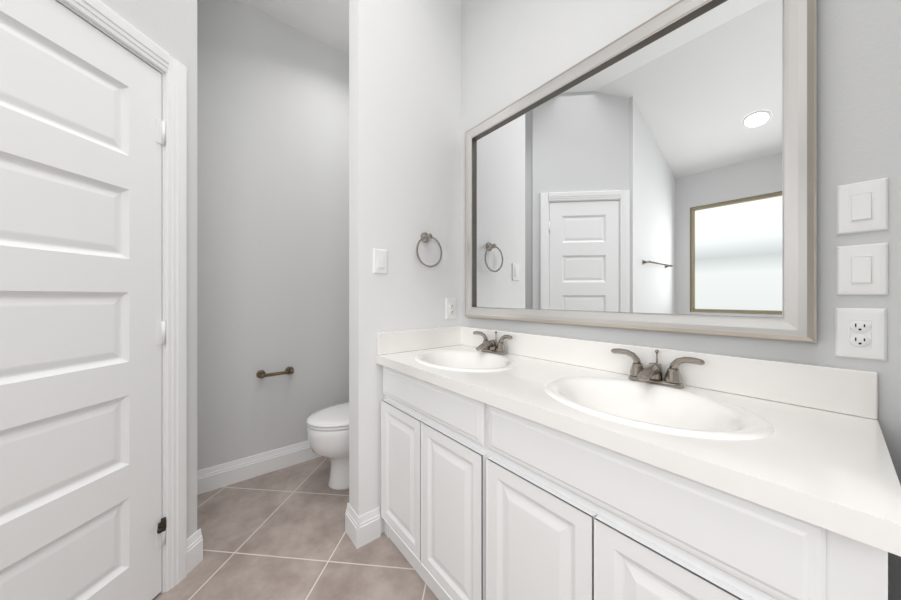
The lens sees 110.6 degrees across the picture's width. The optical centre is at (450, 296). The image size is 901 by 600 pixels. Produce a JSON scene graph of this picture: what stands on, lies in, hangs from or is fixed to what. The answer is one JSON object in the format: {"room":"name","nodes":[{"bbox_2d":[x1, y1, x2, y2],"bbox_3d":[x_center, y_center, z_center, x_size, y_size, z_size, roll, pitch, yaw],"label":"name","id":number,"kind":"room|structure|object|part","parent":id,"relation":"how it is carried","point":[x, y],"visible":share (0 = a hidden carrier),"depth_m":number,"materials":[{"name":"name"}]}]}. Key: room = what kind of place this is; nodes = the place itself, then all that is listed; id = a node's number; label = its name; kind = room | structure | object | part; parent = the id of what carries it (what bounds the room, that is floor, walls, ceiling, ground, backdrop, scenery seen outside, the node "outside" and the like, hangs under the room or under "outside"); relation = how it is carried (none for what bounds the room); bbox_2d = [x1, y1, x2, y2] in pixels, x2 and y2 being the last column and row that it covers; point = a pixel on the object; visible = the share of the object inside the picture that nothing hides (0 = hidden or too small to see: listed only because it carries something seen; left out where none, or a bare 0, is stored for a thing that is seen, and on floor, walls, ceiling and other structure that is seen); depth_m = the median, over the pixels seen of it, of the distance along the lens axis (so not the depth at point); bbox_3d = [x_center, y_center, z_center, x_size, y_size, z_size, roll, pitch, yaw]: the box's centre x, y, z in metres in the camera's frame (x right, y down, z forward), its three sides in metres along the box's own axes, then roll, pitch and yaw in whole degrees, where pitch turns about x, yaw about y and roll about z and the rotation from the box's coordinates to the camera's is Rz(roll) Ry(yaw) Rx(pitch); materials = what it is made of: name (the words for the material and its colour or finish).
{"room":"bathroom","nodes":[
{"label":"bathroom","id":0,"kind":"room"},
{"bbox_2d":[100,0,196,538],"bbox_3d":[-1.215,-0.400,0.931,0.120,3.120,0.890,0,0,6],"label":"wall","id":1,"kind":"structure","parent":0,"point":[171,25],"depth_m":1.33,"materials":[{"name":"white paint"}]},
{"bbox_2d":[197,0,348,470],"bbox_3d":[-1.094,-0.400,2.242,1.550,3.120,0.120,0,0,-39],"label":"wall","id":2,"kind":"structure","parent":0,"point":[273,97],"depth_m":2.06,"materials":[{"name":"white paint"}]},
{"bbox_2d":[256,367,293,377],"bbox_3d":[-1.154,0.505,2.070,0.222,0.051,0.070,0,0,-39],"label":"paper holder","id":3,"kind":"object","parent":2,"relation":"attached to","point":[289,370],"visible":1,"depth_m":2.04,"materials":[{"name":"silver metal"}]},
{"bbox_2d":[239,0,348,54],"bbox_3d":[-0.580,-1.628,0.270,3.280,0.684,4.050,0,0,-39],"label":"ceiling","id":4,"kind":"structure","parent":0,"point":[326,21],"depth_m":2.08,"materials":[{"name":"white paint"}]},
{"bbox_2d":[152,456,438,599],"bbox_3d":[-0.722,1.190,0.444,4.200,0.060,5.200,0,0,-39],"label":"floor","id":5,"kind":"structure","parent":0,"point":[280,534],"depth_m":1.43,"materials":[{"name":"tile"}]},
{"bbox_2d":[306,402,348,489],"bbox_3d":[-0.566,0.773,2.047,0.704,0.773,0.472,0,0,-39],"label":"toilet","id":6,"kind":"object","parent":5,"relation":"on","point":[328,427],"visible":0.32,"depth_m":1.81,"materials":[{"name":"white ceramic"}]},
{"bbox_2d":[381,366,887,599],"bbox_3d":[0.315,0.740,1.126,0.524,0.840,1.441,0,0,-39],"label":"vanity cabinet","id":7,"kind":"object","parent":5,"relation":"on","point":[484,501],"visible":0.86,"depth_m":0.77,"materials":[{"name":"white paint"}]},
{"bbox_2d":[376,345,900,556],"bbox_3d":[0.312,0.339,1.114,0.546,0.132,1.460,0,0,-39],"label":"countertop","id":8,"kind":"structure","parent":7,"relation":"on","point":[835,472],"depth_m":0.66,"materials":[{"name":"stone"}]},
{"bbox_2d":[473,331,512,354],"bbox_3d":[0.184,0.227,1.548,0.134,0.106,0.264,0,0,-39],"label":"faucet","id":9,"kind":"object","parent":8,"relation":"on","point":[490,346],"visible":1,"depth_m":1.53,"materials":[{"name":"silver metal"}]},
{"bbox_2d":[611,348,704,388],"bbox_3d":[0.635,0.227,0.993,0.134,0.106,0.264,0,0,-39],"label":"faucet","id":10,"kind":"object","parent":8,"relation":"on","point":[652,373],"visible":1,"depth_m":0.98,"materials":[{"name":"silver metal"}]},
{"bbox_2d":[349,0,460,533],"bbox_3d":[-0.219,-0.400,1.700,0.635,3.120,0.115,0,0,-39],"label":"wall","id":11,"kind":"structure","parent":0,"point":[405,55],"depth_m":1.58,"materials":[{"name":"white paint"}]},
{"bbox_2d":[373,249,386,273],"bbox_3d":[-0.340,-0.173,1.520,0.074,0.119,0.012,0,0,-39],"label":"light switch","id":12,"kind":"object","parent":11,"relation":"attached to","point":[379,255],"visible":1,"depth_m":1.51,"materials":[{"name":"white plastic"}]},
{"bbox_2d":[416,232,441,266],"bbox_3d":[-0.122,-0.253,1.669,0.168,0.193,0.055,0,0,-39],"label":"hanger","id":13,"kind":"object","parent":11,"relation":"attached to","point":[425,237],"visible":1,"depth_m":1.67,"materials":[{"name":"silver metal"}]},
{"bbox_2d":[446,298,455,318],"bbox_3d":[0.004,0.068,1.800,0.074,0.119,0.010,0,0,-39],"label":"outlet","id":14,"kind":"object","parent":11,"relation":"attached to","point":[450,302],"visible":1,"depth_m":1.79,"materials":[{"name":"white plastic"}]},
{"bbox_2d":[461,0,900,599],"bbox_3d":[0.656,-0.400,1.222,0.120,3.120,3.910,0,0,-39],"label":"wall","id":15,"kind":"structure","parent":0,"point":[510,49],"depth_m":0.79,"materials":[{"name":"white paint"}]},
{"bbox_2d":[377,326,877,419],"bbox_3d":[0.314,0.226,1.115,0.542,0.108,1.460,0,0,-39],"label":"backsplash","id":16,"kind":"structure","parent":15,"relation":"attached to","point":[854,392],"depth_m":0.94,"materials":[{"name":"white stone"}]},
{"bbox_2d":[465,0,816,342],"bbox_3d":[0.501,-0.413,1.282,0.038,1.054,1.302,0,0,-39],"label":"mirror","id":17,"kind":"object","parent":15,"relation":"attached to","point":[664,180],"visible":1,"depth_m":1.03,"materials":[{"name":"silver metal"}]},
{"bbox_2d":[835,308,886,360],"bbox_3d":[0.966,0.086,0.736,0.010,0.119,0.074,0,0,-39],"label":"outlet","id":18,"kind":"object","parent":15,"relation":"attached to","point":[861,333],"visible":1,"depth_m":0.73,"materials":[{"name":"white plastic"}]},
{"bbox_2d":[836,177,887,234],"bbox_3d":[0.967,-0.212,0.734,0.012,0.119,0.074,0,0,-39],"label":"switch plate","id":19,"kind":"object","parent":15,"relation":"attached to","point":[861,207],"visible":1,"depth_m":0.73,"materials":[{"name":"white plastic"}]},
{"bbox_2d":[836,243,887,294],"bbox_3d":[0.967,-0.064,0.734,0.012,0.119,0.074,0,0,-39],"label":"switch plate","id":20,"kind":"object","parent":15,"relation":"attached to","point":[860,269],"visible":1,"depth_m":0.73,"materials":[{"name":"white plastic"}]},
{"bbox_3d":[-1.584,-0.026,0.969,0.619,2.372,0.830,0,0,6],"label":"wall","id":21,"kind":"structure","parent":0,"visible":0},
{"bbox_2d":[55,0,186,592],"bbox_3d":[-1.206,0.102,0.920,0.141,2.115,0.778,0,0,6],"label":"door frame","id":22,"kind":"structure","parent":21,"relation":"in","point":[95,13],"depth_m":1.24,"materials":[{"name":"white wood"}]},
{"bbox_2d":[0,0,165,599],"bbox_3d":[-1.140,0.139,0.918,0.109,2.018,0.619,0,0,6],"label":"door","id":23,"kind":"structure","parent":22,"relation":"in","point":[83,128],"depth_m":0.97,"materials":[{"name":"white paint"}]},
{"bbox_3d":[-1.206,0.102,0.920,0.141,2.115,0.778,0,0,6],"label":"casing trim","id":24,"kind":"part","parent":22,"relation":"part of","materials":[{"name":"white paint"}]},
{"bbox_2d":[187,528,202,573],"bbox_3d":[-1.207,1.092,0.937,0.134,0.136,0.904,0,0,6],"label":"baseboard","id":25,"kind":"structure","parent":21,"relation":"attached to","point":[195,541],"depth_m":1.34,"materials":[{"name":"white paint"}]},
{"bbox_2d":[197,441,380,548],"bbox_3d":[-0.555,1.092,0.239,3.000,0.136,3.670,0,0,-39],"label":"baseboard","id":26,"kind":"structure","parent":21,"relation":"attached to","point":[363,529],"depth_m":1.92,"materials":[{"name":"white paint"}]}
]}

